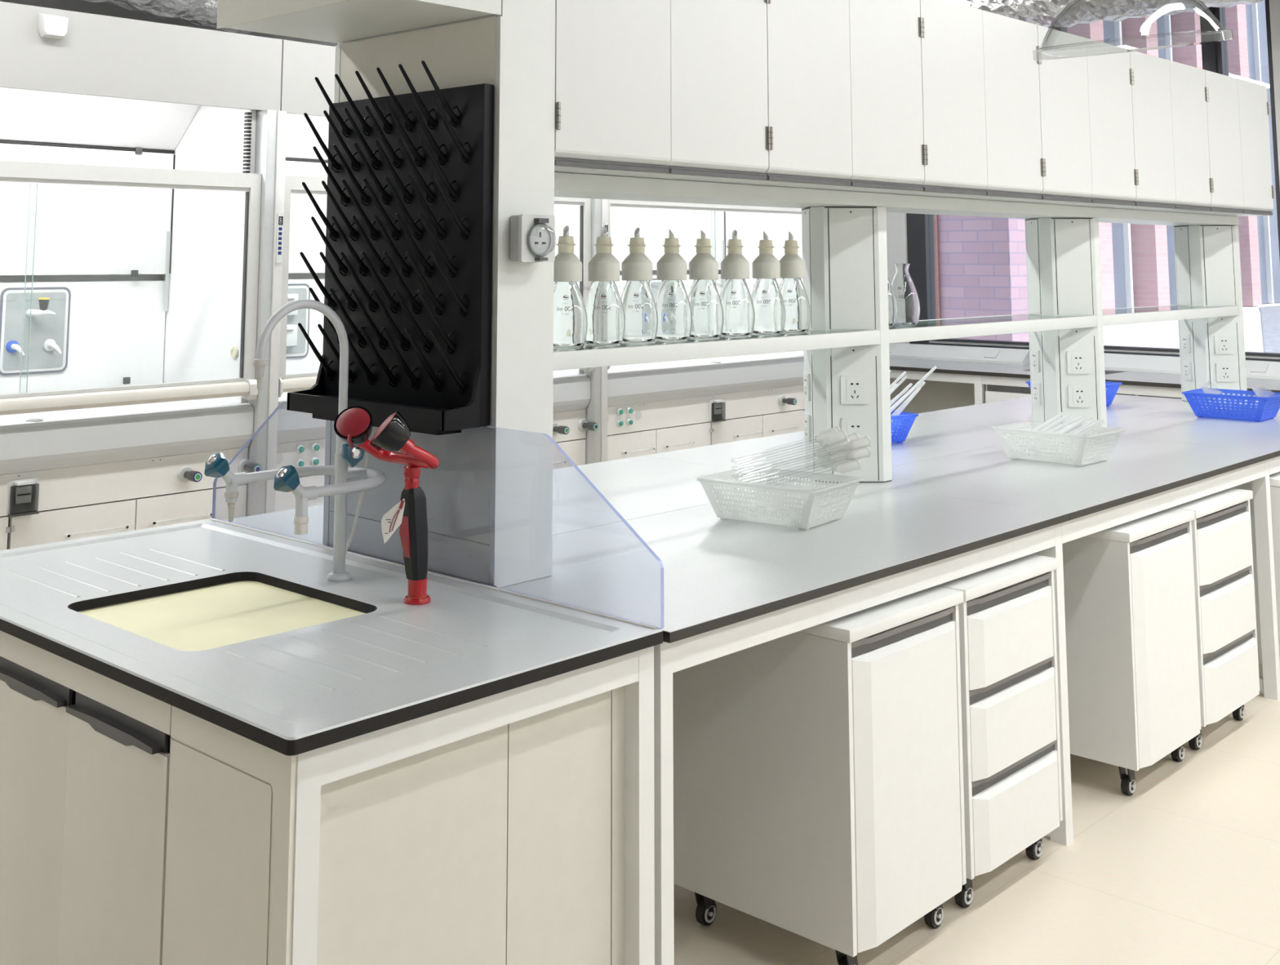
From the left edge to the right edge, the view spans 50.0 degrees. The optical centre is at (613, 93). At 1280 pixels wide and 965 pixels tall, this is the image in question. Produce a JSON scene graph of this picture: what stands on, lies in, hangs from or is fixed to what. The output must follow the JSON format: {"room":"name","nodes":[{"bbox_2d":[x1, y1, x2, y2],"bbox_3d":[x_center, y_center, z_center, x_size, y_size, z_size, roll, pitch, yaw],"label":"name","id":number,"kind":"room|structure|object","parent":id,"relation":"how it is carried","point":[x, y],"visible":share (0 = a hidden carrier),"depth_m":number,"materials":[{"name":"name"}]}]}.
{"room":"laboratory","nodes":[
{"label":"laboratory","id":0,"kind":"room"},
{"bbox_2d":[0,0,337,46],"bbox_3d":[-2.032,0.559,6.250,0.100,3.450,11.200,-6,-9,43],"label":"wall","id":1,"kind":"structure","parent":0,"point":[105,8],"depth_m":6.09,"materials":[{"name":"paint"}]},
{"bbox_2d":[673,662,1279,964],"bbox_3d":[0.732,2.012,3.449,7.700,0.100,11.200,-6,-9,43],"label":"floor","id":2,"kind":"structure","parent":0,"point":[1184,868],"depth_m":3.34,"materials":[{"name":"beige tile"}]},
{"bbox_2d":[0,0,286,550],"bbox_3d":[-2.294,0.932,5.092,0.935,2.432,1.896,-6,-9,43],"label":"fume hood","id":3,"kind":"object","parent":2,"relation":"on","point":[142,176],"visible":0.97,"depth_m":5.44,"materials":[{"name":"white"}]},
{"bbox_2d":[26,309,55,317],"bbox_3d":[-2.271,0.871,5.434,0.108,0.032,0.056,0,-7,-1],"label":"tap","id":4,"kind":"object","parent":3,"relation":"on","point":[35,313],"depth_m":5.43,"materials":[{"name":"plastic"}]},
{"bbox_2d":[37,13,67,39],"bbox_3d":[-2.014,-0.243,4.939,0.040,0.086,0.100,-6,-9,43],"label":"sensor","id":5,"kind":"object","parent":3,"relation":"attached to","point":[50,26],"visible":1,"depth_m":4.92,"materials":[{"name":"plastic"}]},
{"bbox_2d":[0,400,253,474],"bbox_3d":[-2.274,1.254,4.968,0.660,0.169,1.802,-6,-9,43],"label":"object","id":6,"kind":"object","parent":3,"relation":"attached to","point":[96,438],"depth_m":5.05,"materials":[{"name":"metal"}]},
{"bbox_2d":[82,0,252,33],"bbox_3d":[-1.776,-0.605,5.845,0.679,0.686,2.908,-6,-9,43],"label":"duct","id":7,"kind":"object","parent":3,"relation":"on","point":[197,12],"visible":0.24,"depth_m":5.59,"materials":[{"name":"silver"}]},
{"bbox_2d":[0,630,654,964],"bbox_3d":[-0.749,1.453,2.719,1.520,0.832,0.790,-6,-9,43],"label":"base cabinet","id":8,"kind":"object","parent":2,"relation":"on","point":[515,826],"visible":0.8,"depth_m":2.26,"materials":[{"name":"beige"}]},
{"bbox_2d":[0,518,662,755],"bbox_3d":[-0.753,1.031,2.769,1.575,0.038,0.808,-6,-9,43],"label":"countertop","id":9,"kind":"structure","parent":8,"relation":"on","point":[242,630],"depth_m":2.56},
{"bbox_2d":[77,580,366,650],"bbox_3d":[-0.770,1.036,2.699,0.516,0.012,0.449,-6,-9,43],"label":"sink basin","id":10,"kind":"object","parent":9,"relation":"in","point":[194,615],"depth_m":2.74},
{"bbox_2d":[204,298,385,581],"bbox_3d":[-0.645,0.737,2.915,0.314,0.595,0.334,-6,-9,43],"label":"faucet","id":11,"kind":"object","parent":9,"relation":"on","point":[286,479],"visible":0.94,"depth_m":2.92,"materials":[{"name":"grey metal"}]},
{"bbox_2d":[246,465,385,497],"bbox_3d":[-0.624,0.824,2.929,0.281,0.020,0.270,-6,-9,43],"label":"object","id":12,"kind":"object","parent":11,"relation":"attached to","point":[343,473],"depth_m":2.95,"materials":[{"name":"grey metal"}]},
{"bbox_2d":[333,405,439,604],"bbox_3d":[-0.438,0.818,2.718,0.196,0.387,0.186,-6,-9,43],"label":"station","id":13,"kind":"object","parent":9,"relation":"on","point":[353,425],"visible":1,"depth_m":2.73,"materials":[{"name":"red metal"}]},
{"bbox_2d":[389,499,404,532],"bbox_3d":[-0.429,0.839,2.723,0.030,0.061,0.005,3,-7,-22],"label":"print","id":14,"kind":"object","parent":13,"relation":"attached to","point":[397,513],"depth_m":2.73},
{"bbox_2d":[212,400,664,628],"bbox_3d":[-0.478,0.888,3.077,1.562,0.323,0.009,-6,-9,43],"label":"guard","id":15,"kind":"object","parent":9,"relation":"on","point":[662,620],"visible":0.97,"depth_m":2.72,"materials":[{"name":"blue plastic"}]},
{"bbox_2d":[256,39,608,511],"bbox_3d":[-0.991,1.099,6.465,0.935,2.432,1.896,-6,-9,43],"label":"fume hood","id":16,"kind":"object","parent":2,"relation":"on","point":[580,397],"visible":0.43,"depth_m":6.37,"materials":[{"name":"white"}]},
{"bbox_2d":[276,373,591,443],"bbox_3d":[-0.970,1.421,6.341,0.660,0.169,1.802,-6,-9,43],"label":"rail","id":17,"kind":"object","parent":16,"relation":"attached to","point":[571,397],"depth_m":6.59,"materials":[{"name":"metal"}]},
{"bbox_2d":[607,199,804,461],"bbox_3d":[0.313,1.266,7.837,0.935,2.432,1.896,-6,-9,43],"label":"fume hood","id":18,"kind":"object","parent":2,"relation":"on","point":[668,406],"visible":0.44,"depth_m":7.70,"materials":[{"name":"white"}]},
{"bbox_2d":[607,354,804,406],"bbox_3d":[0.334,1.588,7.714,0.660,0.169,1.802,-6,-9,43],"label":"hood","id":19,"kind":"object","parent":18,"relation":"attached to","point":[660,384],"depth_m":7.46,"materials":[{"name":"metal"}]},
{"bbox_2d":[672,586,966,964],"bbox_3d":[0.484,1.558,3.229,0.523,0.748,0.484,-6,-9,43],"label":"base cabinet","id":20,"kind":"object","parent":2,"relation":"on","point":[819,790],"visible":0.95,"depth_m":3.03,"materials":[{"name":"white metal"}]},
{"bbox_2d":[653,523,1073,964],"bbox_3d":[0.100,1.564,3.615,1.526,0.829,1.654,-6,-9,43],"label":"frame","id":21,"kind":"object","parent":2,"relation":"on","point":[677,655],"visible":0.21,"depth_m":2.85,"materials":[{"name":"metal"}]},
{"bbox_2d":[223,456,819,545],"bbox_3d":[-0.191,1.174,3.937,0.771,0.020,1.655,-6,-9,43],"label":"countertop","id":22,"kind":"structure","parent":21,"relation":"on","point":[637,486],"depth_m":3.99,"materials":[{"name":"laminate"}]},
{"bbox_2d":[500,481,1069,643],"bbox_3d":[0.382,1.110,3.402,0.798,0.020,1.655,-6,-9,43],"label":"countertop","id":23,"kind":"structure","parent":21,"relation":"on","point":[718,573],"depth_m":3.20,"materials":[{"name":"laminate"}]},
{"bbox_2d":[322,0,555,587],"bbox_3d":[-0.413,0.313,3.220,0.613,1.515,0.168,-6,-9,43],"label":"column","id":24,"kind":"structure","parent":23,"relation":"on","point":[489,495],"depth_m":3.00,"materials":[{"name":"paint"}]},
{"bbox_2d":[216,0,501,43],"bbox_3d":[-0.583,-0.311,3.111,0.616,0.302,0.330,-6,-9,43],"label":"box","id":25,"kind":"object","parent":24,"relation":"attached to","point":[335,21],"visible":1,"depth_m":3.07,"materials":[{"name":"paint"}]},
{"bbox_2d":[286,60,493,552],"bbox_3d":[-0.513,0.497,3.084,0.575,1.103,0.131,-6,-9,43],"label":"drying rack","id":26,"kind":"object","parent":24,"relation":"attached to","point":[407,260],"visible":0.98,"depth_m":3.06,"materials":[{"name":"plastic"}]},
{"bbox_2d":[286,354,480,435],"bbox_3d":[-0.522,0.668,3.055,0.575,0.139,0.095,-6,-9,43],"label":"drip tray","id":27,"kind":"object","parent":26,"relation":"on","point":[435,395],"depth_m":3.03,"materials":[{"name":"plastic"}]},
{"bbox_2d":[509,213,555,262],"bbox_3d":[-0.170,0.314,2.971,0.078,0.102,0.099,-6,-9,43],"label":"socket","id":28,"kind":"object","parent":24,"relation":"attached to","point":[532,237],"visible":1,"depth_m":2.96,"materials":[{"name":"grey plastic"}]},
{"bbox_2d":[697,466,862,530],"bbox_3d":[0.442,1.072,3.633,0.362,0.109,0.274,-5,-9,36],"label":"basket","id":29,"kind":"object","parent":23,"relation":"on","point":[754,506],"visible":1,"depth_m":3.58,"materials":[{"name":"white plastic"}]},
{"bbox_2d":[935,554,1062,907],"bbox_3d":[0.825,1.602,3.588,0.523,0.748,0.490,-6,-9,43],"label":"pedestal","id":30,"kind":"object","parent":2,"relation":"on","point":[1012,787],"visible":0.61,"depth_m":3.38,"materials":[{"name":"white metal"}]},
{"bbox_2d":[889,357,1279,413],"bbox_3d":[3.724,2.033,7.568,6.160,0.851,0.820,-6,-9,43],"label":"window bench","id":31,"kind":"object","parent":2,"relation":"on","point":[953,384],"visible":0.12,"depth_m":8.51,"materials":[{"name":"white metal"}]},
{"bbox_2d":[888,342,1030,364],"bbox_3d":[2.237,1.786,9.460,1.340,0.092,0.170,-6,-9,43],"label":"socket trunking","id":32,"kind":"object","parent":31,"relation":"on","point":[900,350],"visible":0.7,"depth_m":9.29,"materials":[{"name":"plastic"}]},
{"bbox_2d":[888,343,896,352],"bbox_3d":[1.944,1.798,9.688,0.086,0.057,0.075,-6,-9,43],"label":"power socket","id":33,"kind":"object","parent":32,"relation":"attached to","point":[892,347],"depth_m":9.67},
{"bbox_2d":[983,348,1000,358],"bbox_3d":[2.526,1.733,9.144,0.086,0.057,0.075,-6,-9,43],"label":"power socket","id":34,"kind":"object","parent":32,"relation":"attached to","point":[988,353],"depth_m":9.14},
{"bbox_2d":[1103,352,1279,379],"bbox_3d":[4.042,1.584,7.771,2.700,0.092,0.170,-6,-9,43],"label":"socket trunking","id":35,"kind":"object","parent":31,"relation":"on","point":[1270,370],"visible":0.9,"depth_m":8.37,"materials":[{"name":"plastic"}]},
{"bbox_2d":[1249,361,1269,373],"bbox_3d":[3.763,1.594,7.986,0.086,0.057,0.075,-6,-9,43],"label":"power socket","id":36,"kind":"object","parent":35,"relation":"attached to","point":[1255,366],"depth_m":7.98,"materials":[{"name":"plastic"}]},
{"bbox_2d":[1031,507,1201,795],"bbox_3d":[1.477,1.685,4.275,0.523,0.748,0.498,-6,-9,43],"label":"base cabinet","id":37,"kind":"object","parent":2,"relation":"on","point":[1133,677],"visible":0.52,"depth_m":4.02,"materials":[{"name":"white metal"}]},
{"bbox_2d":[1061,459,1279,700],"bbox_3d":[1.235,1.709,4.811,1.526,0.829,1.654,-6,-9,43],"label":"frame","id":38,"kind":"object","parent":2,"relation":"on","point":[1258,473],"visible":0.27,"depth_m":4.83,"materials":[{"name":"metal"}]},
{"bbox_2d":[641,418,1017,471],"bbox_3d":[0.945,1.319,5.133,0.771,0.020,1.653,-6,-9,43],"label":"countertop","id":39,"kind":"structure","parent":38,"relation":"on","point":[926,439],"depth_m":4.99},
{"bbox_2d":[804,408,918,443],"bbox_3d":[0.940,1.264,5.218,0.274,0.109,0.362,4,-8,-30],"label":"basket","id":40,"kind":"object","parent":39,"relation":"on","point":[904,428],"visible":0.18,"depth_m":5.12,"materials":[{"name":"blue plastic"}]},
{"bbox_2d":[890,382,912,405],"bbox_3d":[1.044,1.196,5.229,0.245,0.172,0.011,4,-8,-27],"label":"rod","id":41,"kind":"object","parent":40,"relation":"in","point":[910,384],"visible":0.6,"depth_m":5.26,"materials":[{"name":"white glass"}]},
{"bbox_2d":[890,386,920,424],"bbox_3d":[1.083,1.196,5.172,0.226,0.167,0.011,5,-8,-35],"label":"rod","id":42,"kind":"object","parent":40,"relation":"in","point":[916,392],"visible":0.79,"depth_m":5.20,"materials":[{"name":"white glass"}]},
{"bbox_2d":[891,381,925,415],"bbox_3d":[1.086,1.189,5.190,0.252,0.188,0.011,4,-8,-29],"label":"rod","id":43,"kind":"object","parent":40,"relation":"in","point":[923,383],"visible":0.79,"depth_m":5.21,"materials":[{"name":"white glass"}]},
{"bbox_2d":[890,365,937,412],"bbox_3d":[1.100,1.151,5.190,0.299,0.231,0.011,3,-7,-21],"label":"rod","id":44,"kind":"object","parent":40,"relation":"in","point":[935,367],"visible":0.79,"depth_m":5.20,"materials":[{"name":"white glass"}]},
{"bbox_2d":[857,437,1275,519],"bbox_3d":[1.517,1.255,4.598,0.798,0.020,1.653,-6,-9,43],"label":"countertop","id":45,"kind":"structure","parent":38,"relation":"on","point":[1135,469],"depth_m":4.39,"materials":[{"name":"laminate"}]},
{"bbox_2d":[801,206,892,482],"bbox_3d":[0.741,0.792,4.394,0.256,0.848,0.256,0,-7,-2],"label":"pillar","id":46,"kind":"structure","parent":45,"relation":"on","point":[845,251],"depth_m":4.29,"materials":[{"name":"metal"}]},
{"bbox_2d":[553,329,879,370],"bbox_3d":[0.187,0.704,3.813,0.292,0.042,1.578,-6,-9,43],"label":"shelf","id":47,"kind":"object","parent":46,"relation":"attached to","point":[588,355],"visible":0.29,"depth_m":3.68,"materials":[{"name":"paint"}]},
{"bbox_2d":[553,225,587,346],"bbox_3d":[-0.123,0.489,3.496,0.113,0.306,0.118,-6,-9,43],"label":"glass bottle","id":48,"kind":"object","parent":47,"relation":"on","point":[570,314],"visible":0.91,"depth_m":3.46,"materials":[{"name":"white"}]},
{"bbox_2d":[583,226,625,344],"bbox_3d":[-0.026,0.502,3.598,0.113,0.306,0.118,-6,-9,43],"label":"glass bottle","id":49,"kind":"object","parent":47,"relation":"on","point":[606,315],"visible":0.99,"depth_m":3.56,"materials":[{"name":"white"}]},
{"bbox_2d":[620,226,657,342],"bbox_3d":[0.062,0.513,3.691,0.113,0.306,0.118,-6,-9,43],"label":"glass bottle","id":50,"kind":"object","parent":47,"relation":"on","point":[640,309],"visible":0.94,"depth_m":3.65,"materials":[{"name":"white"}]},
{"bbox_2d":[652,227,692,340],"bbox_3d":[0.161,0.526,3.795,0.113,0.306,0.118,-6,-9,43],"label":"glass bottle","id":51,"kind":"object","parent":47,"relation":"on","point":[672,301],"visible":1,"depth_m":3.76,"materials":[{"name":"white"}]},
{"bbox_2d":[684,228,724,337],"bbox_3d":[0.255,0.538,3.894,0.113,0.306,0.118,-6,-9,43],"label":"glass bottle","id":52,"kind":"object","parent":47,"relation":"on","point":[708,315],"visible":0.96,"depth_m":3.86,"materials":[{"name":"white"}]},
{"bbox_2d":[719,229,755,336],"bbox_3d":[0.354,0.551,3.998,0.113,0.306,0.118,-6,-9,43],"label":"glass bottle","id":53,"kind":"object","parent":47,"relation":"on","point":[739,312],"visible":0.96,"depth_m":3.96,"materials":[{"name":"white"}]},
{"bbox_2d":[746,231,786,333],"bbox_3d":[0.457,0.564,4.107,0.113,0.306,0.118,-6,-9,43],"label":"glass bottle","id":54,"kind":"object","parent":47,"relation":"on","point":[766,296],"visible":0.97,"depth_m":4.07,"materials":[{"name":"white"}]},
{"bbox_2d":[778,231,810,332],"bbox_3d":[0.545,0.575,4.199,0.113,0.306,0.118,-6,-9,43],"label":"glass bottle","id":55,"kind":"object","parent":47,"relation":"on","point":[797,308],"visible":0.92,"depth_m":4.16,"materials":[{"name":"white"}]},
{"bbox_2d":[803,371,810,400],"bbox_3d":[0.619,0.934,4.378,0.008,0.086,0.086,0,-7,-2],"label":"power socket","id":56,"kind":"object","parent":46,"relation":"attached to","point":[806,375],"depth_m":4.35,"materials":[{"name":"paint"}]},
{"bbox_2d":[804,412,811,442],"bbox_3d":[0.619,1.062,4.362,0.008,0.086,0.086,0,-7,-2],"label":"power socket","id":57,"kind":"object","parent":46,"relation":"attached to","point":[807,415],"depth_m":4.34,"materials":[{"name":"paint"}]},
{"bbox_2d":[840,375,868,404],"bbox_3d":[0.748,0.919,4.256,0.086,0.086,0.008,0,-7,-2],"label":"power socket","id":58,"kind":"object","parent":46,"relation":"attached to","point":[854,389],"depth_m":4.25,"materials":[{"name":"paint"}]},
{"bbox_2d":[840,417,869,446],"bbox_3d":[0.748,1.047,4.241,0.086,0.086,0.008,0,-7,-2],"label":"power socket","id":59,"kind":"object","parent":46,"relation":"attached to","point":[860,426],"depth_m":4.24,"materials":[{"name":"paint"}]},
{"bbox_2d":[888,313,1097,343],"bbox_3d":[1.284,0.844,4.969,0.292,0.042,1.523,-6,-9,43],"label":"shelf","id":60,"kind":"object","parent":46,"relation":"attached to","point":[957,327],"visible":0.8,"depth_m":4.87,"materials":[{"name":"paint"}]},
{"bbox_2d":[887,276,897,326],"bbox_3d":[0.890,0.672,4.586,0.113,0.206,0.118,-6,-9,43],"label":"flask","id":61,"kind":"object","parent":60,"relation":"on","point":[892,304],"visible":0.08,"depth_m":4.54,"materials":[{"name":"white"}]},
{"bbox_2d":[891,263,919,325],"bbox_3d":[0.980,0.681,4.652,0.113,0.206,0.118,-6,-9,43],"label":"flask","id":62,"kind":"object","parent":60,"relation":"on","point":[903,286],"visible":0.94,"depth_m":4.61,"materials":[{"name":"white"}]},
{"bbox_2d":[991,420,1124,466],"bbox_3d":[1.526,1.203,4.710,0.274,0.109,0.362,7,-10,-44],"label":"basket","id":63,"kind":"object","parent":45,"relation":"on","point":[1082,451],"visible":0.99,"depth_m":4.63,"materials":[{"name":"white plastic"}]},
{"bbox_2d":[1024,412,1063,435],"bbox_3d":[1.517,1.169,4.838,0.149,0.088,0.012,1,-7,-6],"label":"tube","id":64,"kind":"object","parent":63,"relation":"in","point":[1060,415],"visible":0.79,"depth_m":4.84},
{"bbox_2d":[1033,414,1067,437],"bbox_3d":[1.523,1.163,4.785,0.129,0.081,0.012,1,-7,-7],"label":"tube","id":65,"kind":"object","parent":63,"relation":"in","point":[1059,420],"visible":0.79,"depth_m":4.78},
{"bbox_2d":[1046,415,1080,431],"bbox_3d":[1.551,1.150,4.744,0.138,0.067,0.012,1,-7,-9],"label":"tube","id":66,"kind":"object","parent":63,"relation":"in","point":[1077,418],"visible":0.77,"depth_m":4.74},
{"bbox_2d":[1050,420,1077,439],"bbox_3d":[1.538,1.148,4.679,0.103,0.062,0.012,2,-7,-14],"label":"tube","id":67,"kind":"object","parent":63,"relation":"in","point":[1075,422],"visible":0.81,"depth_m":4.68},
{"bbox_2d":[1048,416,1085,445],"bbox_3d":[1.549,1.155,4.691,0.147,0.100,0.012,1,-7,-8],"label":"tube","id":68,"kind":"object","parent":63,"relation":"in","point":[1083,418],"visible":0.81,"depth_m":4.70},
{"bbox_2d":[1068,419,1104,440],"bbox_3d":[1.582,1.134,4.603,0.133,0.078,0.012,0,-7,-1],"label":"tube","id":69,"kind":"object","parent":63,"relation":"in","point":[1087,429],"visible":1,"depth_m":4.60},
{"bbox_2d":[1171,488,1259,750],"bbox_3d":[1.831,1.731,4.648,0.523,0.748,0.512,-6,-9,43],"label":"pedestal","id":70,"kind":"object","parent":2,"relation":"on","point":[1224,572],"visible":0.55,"depth_m":4.44,"materials":[{"name":"white metal"}]},
{"bbox_2d":[1231,471,1279,663],"bbox_3d":[2.397,1.803,5.243,0.523,0.748,0.504,-6,-9,43],"label":"pedestal","id":71,"kind":"object","parent":2,"relation":"on","point":[1274,478],"visible":0.02,"depth_m":4.95,"materials":[{"name":"white metal"}]},
{"bbox_2d":[1268,455,1279,475],"bbox_3d":[2.372,1.855,6.008,1.526,0.829,1.659,-6,-9,43],"label":"frame","id":72,"kind":"object","parent":2,"relation":"on","point":[1273,463],"visible":0.02,"depth_m":4.98,"materials":[{"name":"metal"}]},
{"bbox_2d":[915,394,1190,427],"bbox_3d":[2.082,1.465,6.331,0.771,0.020,1.658,-6,-9,43],"label":"countertop","id":73,"kind":"structure","parent":72,"relation":"on","point":[1122,407],"depth_m":6.24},
{"bbox_2d":[1025,380,1122,405],"bbox_3d":[2.177,1.418,6.481,0.362,0.109,0.274,-6,-9,43],"label":"basket","id":74,"kind":"object","parent":73,"relation":"on","point":[1111,388],"visible":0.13,"depth_m":6.43,"materials":[{"name":"blue plastic"}]},
{"bbox_2d":[1106,404,1279,457],"bbox_3d":[2.654,1.401,5.795,0.798,0.020,1.658,-6,-9,43],"label":"countertop","id":75,"kind":"structure","parent":72,"relation":"on","point":[1181,425],"depth_m":5.55,"materials":[{"name":"laminate"}]},
{"bbox_2d":[1024,217,1106,435],"bbox_3d":[1.819,0.930,5.530,0.256,0.848,0.256,0,-7,-2],"label":"pillar","id":76,"kind":"structure","parent":75,"relation":"on","point":[1068,375],"depth_m":5.43,"materials":[{"name":"metal"}]},
{"bbox_2d":[554,172,1239,226],"bbox_3d":[1.289,0.419,5.024,0.286,0.042,4.790,-6,-9,43],"label":"beam","id":77,"kind":"structure","parent":76,"relation":"on","point":[566,184],"depth_m":4.21,"materials":[{"name":"metal"}]},
{"bbox_2d":[554,0,770,182],"bbox_3d":[-0.076,-0.088,3.620,0.622,0.622,0.798,-6,-9,43],"label":"upper cabinet","id":78,"kind":"object","parent":77,"relation":"on","point":[677,90],"visible":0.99,"depth_m":3.39,"materials":[{"name":"paint"}]},
{"bbox_2d":[719,0,926,192],"bbox_3d":[0.472,-0.018,4.197,0.622,0.622,0.798,-6,-9,43],"label":"upper cabinet","id":79,"kind":"object","parent":77,"relation":"on","point":[845,85],"visible":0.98,"depth_m":3.97,"materials":[{"name":"paint"}]},
{"bbox_2d":[878,0,1044,200],"bbox_3d":[1.020,0.052,4.774,0.622,0.622,0.798,-6,-9,43],"label":"upper cabinet","id":80,"kind":"object","parent":77,"relation":"on","point":[982,138],"visible":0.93,"depth_m":4.54,"materials":[{"name":"paint"}]},
{"bbox_2d":[1004,25,1137,207],"bbox_3d":[1.568,0.122,5.351,0.622,0.622,0.798,-6,-9,43],"label":"upper cabinet","id":81,"kind":"object","parent":77,"relation":"on","point":[1087,133],"visible":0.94,"depth_m":5.12,"materials":[{"name":"paint"}]},
{"bbox_2d":[1093,51,1213,212],"bbox_3d":[2.115,0.193,5.928,0.622,0.622,0.798,-6,-9,43],"label":"upper cabinet","id":82,"kind":"object","parent":77,"relation":"on","point":[1170,98],"visible":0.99,"depth_m":5.70,"materials":[{"name":"paint"}]},
{"bbox_2d":[1178,70,1275,216],"bbox_3d":[2.663,0.263,6.505,0.622,0.622,0.798,-6,-9,43],"label":"upper cabinet","id":83,"kind":"object","parent":77,"relation":"on","point":[1238,111],"visible":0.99,"depth_m":6.28,"materials":[{"name":"paint"}]},
{"bbox_2d":[1030,348,1039,371],"bbox_3d":[1.697,1.072,5.513,0.008,0.086,0.086,0,-7,-2],"label":"power socket","id":84,"kind":"object","parent":76,"relation":"attached to","point":[1034,353],"depth_m":5.50,"materials":[{"name":"paint"}]},
{"bbox_2d":[1031,381,1041,404],"bbox_3d":[1.697,1.200,5.498,0.008,0.086,0.086,0,-7,-2],"label":"power socket","id":85,"kind":"object","parent":76,"relation":"attached to","point":[1036,385],"depth_m":5.49,"materials":[{"name":"paint"}]},
{"bbox_2d":[1066,351,1089,373],"bbox_3d":[1.827,1.057,5.392,0.086,0.086,0.008,0,-7,-2],"label":"power socket","id":86,"kind":"object","parent":76,"relation":"attached to","point":[1077,362],"depth_m":5.39,"materials":[{"name":"paint"}]},
{"bbox_2d":[1067,384,1090,407],"bbox_3d":[1.826,1.185,5.377,0.086,0.086,0.008,0,-7,-2],"label":"power socket","id":87,"kind":"object","parent":76,"relation":"attached to","point":[1078,395],"depth_m":5.37,"materials":[{"name":"paint"}]},
{"bbox_2d":[1102,304,1239,325],"bbox_3d":[2.362,0.982,6.104,0.292,0.042,1.523,-6,-9,43],"label":"shelf","id":88,"kind":"object","parent":76,"relation":"attached to","point":[1120,316],"visible":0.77,"depth_m":6.01,"materials":[{"name":"paint"}]},
{"bbox_2d":[1173,225,1247,404],"bbox_3d":[2.897,1.068,6.665,0.256,0.848,0.256,0,-7,-2],"label":"pillar","id":89,"kind":"structure","parent":75,"relation":"on","point":[1207,257],"depth_m":6.57,"materials":[{"name":"metal"}]},
{"bbox_2d":[1180,333,1191,352],"bbox_3d":[2.775,1.210,6.649,0.008,0.086,0.086,0,-7,-2],"label":"power socket","id":90,"kind":"object","parent":89,"relation":"attached to","point":[1185,339],"depth_m":6.64,"materials":[{"name":"paint"}]},
{"bbox_2d":[1182,360,1192,379],"bbox_3d":[2.775,1.338,6.633,0.008,0.086,0.086,0,-7,-2],"label":"power socket","id":91,"kind":"object","parent":89,"relation":"attached to","point":[1187,366],"depth_m":6.62,"materials":[{"name":"paint"}]},
{"bbox_2d":[1213,335,1233,354],"bbox_3d":[2.905,1.195,6.528,0.086,0.086,0.008,0,-7,-2],"label":"power socket","id":92,"kind":"object","parent":89,"relation":"attached to","point":[1223,344],"depth_m":6.52,"materials":[{"name":"paint"}]},
{"bbox_2d":[1215,363,1235,381],"bbox_3d":[2.905,1.323,6.512,0.086,0.086,0.008,0,-7,-2],"label":"power socket","id":93,"kind":"object","parent":89,"relation":"attached to","point":[1224,371],"depth_m":6.51,"materials":[{"name":"paint"}]},
{"bbox_2d":[1182,387,1279,422],"bbox_3d":[2.707,1.357,5.972,0.362,0.109,0.274,-6,-9,42],"label":"basket","id":94,"kind":"object","parent":75,"relation":"on","point":[1267,408],"visible":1,"depth_m":5.91,"materials":[{"name":"blue plastic"}]},
{"bbox_2d":[885,0,1279,343],"bbox_3d":[4.574,0.742,7.707,7.500,3.450,0.200,-6,-9,43],"label":"wall","id":95,"kind":"structure","parent":0,"point":[896,223],"depth_m":9.87,"materials":[{"name":"paint"}]},
{"bbox_2d":[906,0,1279,361],"bbox_3d":[3.078,0.551,9.096,2.560,2.340,0.160,-6,-9,43],"label":"window","id":96,"kind":"structure","parent":95,"relation":"in","point":[920,227],"depth_m":8.82,"materials":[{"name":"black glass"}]},
{"bbox_3d":[0.735,-1.512,3.874,7.700,0.100,11.200,-6,-9,43],"label":"ceiling","id":97,"kind":"structure","parent":0,"visible":0},
{"bbox_2d":[946,0,969,4],"bbox_3d":[2.021,-0.735,8.165,0.150,0.411,1.500,-6,-9,43],"label":"ceiling light","id":98,"kind":"object","parent":97,"relation":"hanging from","point":[959,2],"visible":0.12,"depth_m":8.10,"materials":[{"name":"white"}]},
{"bbox_2d":[964,0,1262,26],"bbox_3d":[2.685,-0.672,7.905,0.626,0.558,4.527,7,-10,-44],"label":"duct","id":99,"kind":"object","parent":97,"relation":"hanging from","point":[1039,12],"visible":0.2,"depth_m":7.75,"materials":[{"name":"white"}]},
{"bbox_2d":[1032,0,1233,60],"bbox_3d":[1.132,-0.805,3.085,0.410,1.490,0.408,-6,-9,43],"label":"dome","id":100,"kind":"object","parent":97,"relation":"hanging from","point":[1220,30],"visible":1,"depth_m":2.98,"materials":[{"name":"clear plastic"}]},
{"label":"outside","id":101,"kind":"structure","parent":0,"visible":0},
{"bbox_2d":[1259,305,1279,352],"bbox_3d":[35.605,5.886,35.621,34.200,0.030,81.000,-6,-9,43],"label":"asphalt road","id":102,"kind":"structure","parent":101,"point":[1270,315],"depth_m":30.93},
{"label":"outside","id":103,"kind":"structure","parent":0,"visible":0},
{"bbox_2d":[1102,302,1279,352],"bbox_3d":[25.772,6.944,43.929,100.000,0.100,82.300,-6,-9,43],"label":"ground","id":104,"kind":"structure","parent":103,"point":[1164,334],"depth_m":29.05,"materials":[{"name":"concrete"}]},
{"bbox_2d":[933,214,1029,342],"bbox_3d":[2.773,-0.599,11.421,1.237,7.000,0.540,-6,-9,43],"label":"brick pier","id":105,"kind":"structure","parent":104,"relation":"on","point":[980,270],"depth_m":10.77,"materials":[{"name":"brick"}]},
{"bbox_2d":[1066,0,1279,309],"bbox_3d":[24.212,-3.109,61.377,15.600,24.000,71.000,-6,-9,43],"label":"brick building","id":106,"kind":"structure","parent":104,"relation":"on","point":[1138,261],"depth_m":43.72,"materials":[{"name":"brick"}]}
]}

